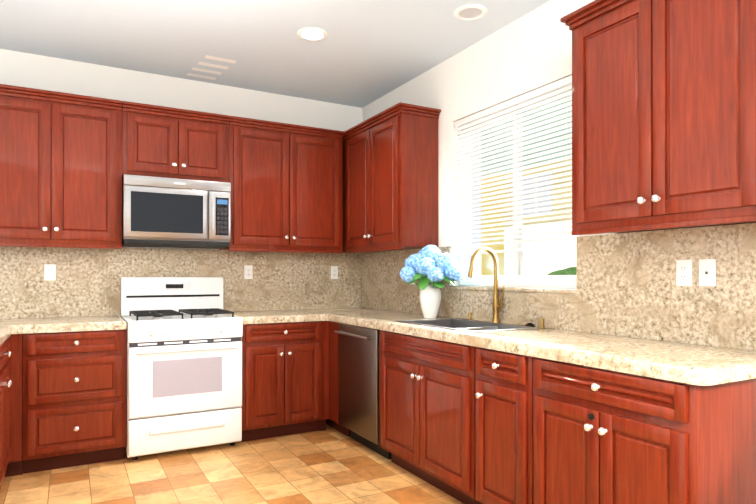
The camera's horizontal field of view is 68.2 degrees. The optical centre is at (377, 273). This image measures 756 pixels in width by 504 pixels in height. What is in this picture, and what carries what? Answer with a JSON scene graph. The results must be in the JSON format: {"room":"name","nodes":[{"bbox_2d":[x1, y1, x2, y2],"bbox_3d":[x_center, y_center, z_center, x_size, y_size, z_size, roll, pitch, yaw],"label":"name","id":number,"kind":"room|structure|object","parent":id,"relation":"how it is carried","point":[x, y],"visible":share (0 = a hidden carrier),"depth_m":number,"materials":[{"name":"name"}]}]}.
{"room":"kitchen","nodes":[
{"label":"kitchen","id":0,"kind":"room"},
{"bbox_2d":[0,49,361,316],"bbox_3d":[-1.652,-0.156,4.512,3.640,2.825,0.140,0,0,-29],"label":"wall","id":1,"kind":"structure","parent":0,"point":[27,70],"depth_m":4.42,"materials":[{"name":"white paint"}]},
{"bbox_2d":[0,84,121,248],"bbox_3d":[-2.266,-0.700,3.875,0.868,1.044,0.378,0,0,-29],"label":"upper cabinet","id":2,"kind":"object","parent":1,"relation":"attached to","point":[60,169],"visible":1,"depth_m":3.77,"materials":[{"name":"brown wood"}]},
{"bbox_2d":[122,101,229,182],"bbox_3d":[-1.554,-0.963,4.270,0.755,0.517,0.378,0,0,-29],"label":"upper cabinet","id":3,"kind":"object","parent":1,"relation":"attached to","point":[165,142],"visible":0.92,"depth_m":4.12,"materials":[{"name":"brown wood"}]},
{"bbox_2d":[122,174,230,248],"bbox_3d":[-1.541,-0.452,4.246,0.748,0.489,0.430,0,0,-29],"label":"microwave","id":4,"kind":"object","parent":3,"relation":"attached to","point":[163,212],"visible":0.98,"depth_m":4.07,"materials":[{"name":"silver metal"}]},
{"bbox_2d":[0,246,359,318],"bbox_3d":[-1.624,0.059,4.433,3.330,0.511,0.020,0,0,-29],"label":"backsplash","id":5,"kind":"structure","parent":1,"relation":"attached to","point":[87,282],"depth_m":4.38,"materials":[{"name":"stone"}]},
{"bbox_2d":[44,264,55,280],"bbox_3d":[-2.357,-0.010,4.009,0.072,0.116,0.009,0,0,-29],"label":"electrical outlet","id":6,"kind":"object","parent":5,"relation":"attached to","point":[49,271],"visible":1,"depth_m":4.01,"materials":[{"name":"white plastic"}]},
{"bbox_2d":[244,265,252,278],"bbox_3d":[-1.093,-0.013,4.710,0.072,0.116,0.009,0,0,-29],"label":"electrical outlet","id":7,"kind":"object","parent":5,"relation":"attached to","point":[248,271],"visible":1,"depth_m":4.71,"materials":[{"name":"white plastic"}]},
{"bbox_2d":[331,266,337,278],"bbox_3d":[-0.398,-0.012,5.095,0.072,0.116,0.009,0,0,-29],"label":"electrical outlet","id":8,"kind":"object","parent":5,"relation":"attached to","point":[334,272],"visible":1,"depth_m":5.09,"materials":[{"name":"white plastic"}]},
{"bbox_2d":[219,116,343,252],"bbox_3d":[-0.796,-0.698,4.689,0.975,1.044,0.378,0,0,-29],"label":"upper cabinet","id":9,"kind":"object","parent":1,"relation":"attached to","point":[286,182],"visible":0.94,"depth_m":4.54,"materials":[{"name":"brown wood"}]},
{"bbox_2d":[0,424,463,503],"bbox_3d":[-0.116,1.289,1.735,3.640,0.080,6.480,0,0,-29],"label":"floor","id":10,"kind":"structure","parent":0,"point":[329,465],"depth_m":3.40,"materials":[{"name":"tile"}]},
{"bbox_2d":[0,337,11,488],"bbox_3d":[-2.296,0.809,2.892,0.663,0.885,0.740,0,0,-29],"label":"base cabinet","id":11,"kind":"object","parent":10,"relation":"on","point":[5,380],"visible":0.94,"depth_m":3.07,"materials":[{"name":"brown wood"}]},
{"bbox_2d":[5,334,22,476],"bbox_3d":[-2.627,0.811,3.513,0.686,0.884,0.652,0,0,-29],"label":"base cabinet","id":12,"kind":"object","parent":10,"relation":"on","point":[15,466],"depth_m":3.42,"materials":[{"name":"brown wood"}]},
{"bbox_2d":[0,318,19,345],"bbox_3d":[-2.271,0.338,2.845,0.660,0.055,2.168,0,0,-29],"label":"countertop","id":13,"kind":"structure","parent":12,"relation":"on","point":[7,328],"depth_m":3.39,"materials":[{"name":"stone"}]},
{"bbox_2d":[12,315,126,333],"bbox_3d":[-2.087,0.341,3.825,0.612,0.055,0.633,0,0,-29],"label":"countertop","id":14,"kind":"structure","parent":12,"relation":"on","point":[110,322],"depth_m":3.61,"materials":[{"name":"stone"}]},
{"bbox_2d":[22,329,125,473],"bbox_3d":[-2.067,0.812,3.818,0.585,0.885,0.663,0,0,-29],"label":"base cabinet","id":15,"kind":"object","parent":10,"relation":"on","point":[73,398],"visible":0.98,"depth_m":3.56,"materials":[{"name":"brown wood"}]},
{"bbox_2d":[120,277,242,459],"bbox_3d":[-1.451,0.640,4.104,0.760,1.230,0.704,0,0,-29],"label":"range","id":16,"kind":"object","parent":10,"relation":"on","point":[184,335],"visible":1,"depth_m":3.88,"materials":[{"name":"white metal"}]},
{"bbox_2d":[240,321,322,441],"bbox_3d":[-0.852,0.814,4.491,0.652,0.885,0.663,0,0,-29],"label":"base cabinet","id":17,"kind":"object","parent":10,"relation":"on","point":[282,379],"visible":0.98,"depth_m":4.23,"materials":[{"name":"brown wood"}]},
{"bbox_2d":[230,309,323,323],"bbox_3d":[-0.858,0.343,4.506,0.658,0.055,0.633,0,0,-29],"label":"countertop","id":18,"kind":"structure","parent":17,"relation":"on","point":[301,315],"depth_m":4.31,"materials":[{"name":"stone"}]},
{"bbox_2d":[320,321,381,436],"bbox_3d":[-0.241,0.815,4.745,0.658,0.884,0.810,0,0,-29],"label":"base cabinet","id":19,"kind":"object","parent":10,"relation":"on","point":[330,381],"depth_m":4.40,"materials":[{"name":"brown wood"}]},
{"bbox_2d":[334,323,390,458],"bbox_3d":[0.094,0.814,4.115,0.680,0.883,0.606,0,0,-29],"label":"dishwasher","id":20,"kind":"object","parent":10,"relation":"on","point":[359,382],"visible":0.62,"depth_m":3.93,"materials":[{"name":"grey metal"}]},
{"bbox_2d":[381,330,482,503],"bbox_3d":[0.499,0.811,3.404,0.663,0.885,0.965,0,0,-29],"label":"base cabinet","id":21,"kind":"object","parent":10,"relation":"on","point":[428,410],"visible":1,"depth_m":3.17,"materials":[{"name":"brown wood"}]},
{"bbox_2d":[312,308,755,385],"bbox_3d":[0.439,0.340,3.521,0.656,0.055,3.613,0,0,-29],"label":"countertop","id":22,"kind":"structure","parent":21,"relation":"on","point":[696,364],"depth_m":2.37,"materials":[{"name":"stone"}]},
{"bbox_2d":[399,245,462,317],"bbox_3d":[0.365,0.053,3.910,0.345,0.520,0.407,0,0,-29],"label":"vase","id":23,"kind":"object","parent":22,"relation":"on","point":[427,264],"visible":1,"depth_m":3.88,"materials":[{"name":"white ceramic"}]},
{"bbox_2d":[396,318,538,332],"bbox_3d":[0.512,0.400,3.412,0.462,0.187,0.820,0,0,-29],"label":"sink","id":24,"kind":"object","parent":22,"relation":"in","point":[465,325],"visible":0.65,"depth_m":3.57,"materials":[{"name":"silver metal"}]},
{"bbox_2d":[468,312,471,319],"bbox_3d":[0.620,0.287,3.757,0.032,0.052,0.031,0,0,-29],"label":"accessory","id":25,"kind":"object","parent":22,"relation":"on","point":[469,314],"depth_m":3.75,"materials":[{"name":"gold metal"}]},
{"bbox_2d":[468,247,503,322],"bbox_3d":[0.675,0.072,3.461,0.248,0.479,0.106,0,0,-29],"label":"faucet","id":26,"kind":"object","parent":22,"relation":"on","point":[497,304],"visible":0.98,"depth_m":3.51,"materials":[{"name":"gold metal"}]},
{"bbox_2d":[525,323,534,326],"bbox_3d":[0.887,0.298,3.259,0.059,0.026,0.059,0,0,-41],"label":"accessory","id":27,"kind":"object","parent":22,"relation":"on","point":[527,324],"depth_m":3.24,"materials":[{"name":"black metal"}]},
{"bbox_2d":[539,319,544,328],"bbox_3d":[0.937,0.284,3.185,0.032,0.054,0.031,0,0,-29],"label":"accessory","id":28,"kind":"object","parent":22,"relation":"on","point":[541,320],"depth_m":3.17,"materials":[{"name":"gold metal"}]},
{"bbox_2d":[475,347,532,503],"bbox_3d":[0.833,0.809,2.802,0.663,0.885,0.400,0,0,-29],"label":"base cabinet","id":29,"kind":"object","parent":10,"relation":"on","point":[503,427],"visible":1,"depth_m":2.63,"materials":[{"name":"brown wood"}]},
{"bbox_2d":[533,357,755,503],"bbox_3d":[1.113,0.808,2.297,0.663,0.885,0.745,0,0,-29],"label":"base cabinet","id":30,"kind":"object","parent":10,"relation":"on","point":[602,436],"visible":0.98,"depth_m":2.01,"materials":[{"name":"brown wood"}]},
{"bbox_2d":[0,0,549,107],"bbox_3d":[-0.116,-1.616,1.743,3.640,0.080,6.480,0,0,-29],"label":"ceiling","id":31,"kind":"structure","parent":0,"point":[364,53],"depth_m":3.71,"materials":[{"name":"white paint"}]},
{"bbox_2d":[187,73,215,79],"bbox_3d":[-1.403,-1.568,4.437,0.220,0.002,0.056,0,0,-29],"label":"glint","id":32,"kind":"object","parent":31,"relation":"attached to","point":[189,74],"depth_m":4.43,"materials":[{"name":"white"}]},
{"bbox_2d":[191,68,221,74],"bbox_3d":[-1.326,-1.568,4.319,0.220,0.002,0.056,0,0,-29],"label":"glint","id":33,"kind":"object","parent":31,"relation":"attached to","point":[196,69],"depth_m":4.32,"materials":[{"name":"white"}]},
{"bbox_2d":[198,62,228,68],"bbox_3d":[-1.241,-1.569,4.206,0.220,0.002,0.056,0,0,-29],"label":"glint","id":34,"kind":"object","parent":31,"relation":"attached to","point":[211,65],"depth_m":4.20,"materials":[{"name":"white"}]},
{"bbox_2d":[205,55,235,63],"bbox_3d":[-1.151,-1.569,4.085,0.220,0.002,0.056,0,0,-29],"label":"glint","id":35,"kind":"object","parent":31,"relation":"attached to","point":[208,57],"depth_m":4.08,"materials":[{"name":"white"}]},
{"bbox_2d":[297,27,327,40],"bbox_3d":[-0.429,-1.565,3.650,0.200,0.010,0.200,0,0,-29],"label":"recessed light","id":36,"kind":"object","parent":31,"relation":"in","point":[312,34],"visible":0.98,"depth_m":3.64,"materials":[{"name":"white plastic"}]},
{"bbox_2d":[454,4,486,20],"bbox_3d":[0.555,-1.566,3.349,0.200,0.010,0.200,0,0,-29],"label":"recessed light","id":37,"kind":"object","parent":31,"relation":"in","point":[469,12],"visible":1,"depth_m":3.34,"materials":[{"name":"white plastic"}]},
{"bbox_2d":[362,0,748,293],"bbox_3d":[1.415,-0.161,2.587,0.140,2.825,6.200,0,0,-29],"label":"wall","id":38,"kind":"structure","parent":0,"point":[528,52],"depth_m":3.74,"materials":[{"name":"white paint"}]},
{"bbox_2d":[343,130,346,252],"bbox_3d":[-0.198,-0.698,4.998,0.343,1.002,0.417,0,0,-29],"label":"upper cabinet","id":39,"kind":"object","parent":38,"relation":"attached to","point":[345,132],"depth_m":4.84,"materials":[{"name":"brown wood"}]},
{"bbox_2d":[347,106,440,252],"bbox_3d":[0.089,-0.699,4.478,0.343,1.002,0.881,0,0,-29],"label":"upper cabinet","id":40,"kind":"object","parent":38,"relation":"attached to","point":[390,178],"depth_m":4.15,"materials":[{"name":"brown wood"}]},
{"bbox_2d":[448,286,577,293],"bbox_3d":[0.827,0.099,3.535,0.088,0.024,1.174,0,0,-29],"label":"window sill","id":41,"kind":"structure","parent":38,"relation":"attached to","point":[546,290],"depth_m":3.38,"materials":[{"name":"stone"}]},
{"bbox_2d":[459,89,577,288],"bbox_3d":[0.896,-0.507,3.576,0.066,1.186,1.148,0,0,-29],"label":"window","id":42,"kind":"structure","parent":38,"relation":"in","point":[517,278],"depth_m":3.57,"materials":[{"name":"white plastic"}]},
{"bbox_2d":[454,75,578,254],"bbox_3d":[0.835,-0.617,3.542,0.058,0.961,1.126,0,0,-29],"label":"window blinds","id":43,"kind":"object","parent":42,"relation":"attached to","point":[545,92],"visible":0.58,"depth_m":3.48,"materials":[{"name":"white plastic"}]},
{"bbox_2d":[360,223,755,350],"bbox_3d":[0.882,0.056,3.376,0.022,0.511,4.298,0,0,-29],"label":"backsplash","id":44,"kind":"structure","parent":38,"relation":"attached to","point":[627,286],"depth_m":2.70,"materials":[{"name":"stone"}]},
{"bbox_2d":[676,260,691,285],"bbox_3d":[1.361,-0.004,2.483,0.009,0.116,0.072,0,0,-29],"label":"electrical outlet","id":45,"kind":"object","parent":44,"relation":"attached to","point":[683,272],"visible":1,"depth_m":2.48,"materials":[{"name":"white plastic"}]},
{"bbox_2d":[699,259,715,285],"bbox_3d":[1.411,-0.004,2.393,0.009,0.116,0.072,0,0,-29],"label":"light switch","id":46,"kind":"object","parent":44,"relation":"attached to","point":[707,272],"visible":1,"depth_m":2.39,"materials":[{"name":"white plastic"}]},
{"bbox_2d":[560,0,755,235],"bbox_3d":[1.250,-0.705,2.349,0.378,1.044,0.936,0,0,-29],"label":"upper cabinet","id":47,"kind":"object","parent":38,"relation":"attached to","point":[663,114],"visible":1,"depth_m":2.23,"materials":[{"name":"brown wood"}]},
{"label":"outside","id":48,"kind":"structure","parent":0,"visible":0},
{"bbox_2d":[472,95,576,288],"bbox_3d":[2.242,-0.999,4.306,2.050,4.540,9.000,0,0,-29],"label":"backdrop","id":49,"kind":"structure","parent":48,"point":[533,262],"depth_m":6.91,"materials":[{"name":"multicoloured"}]}
]}

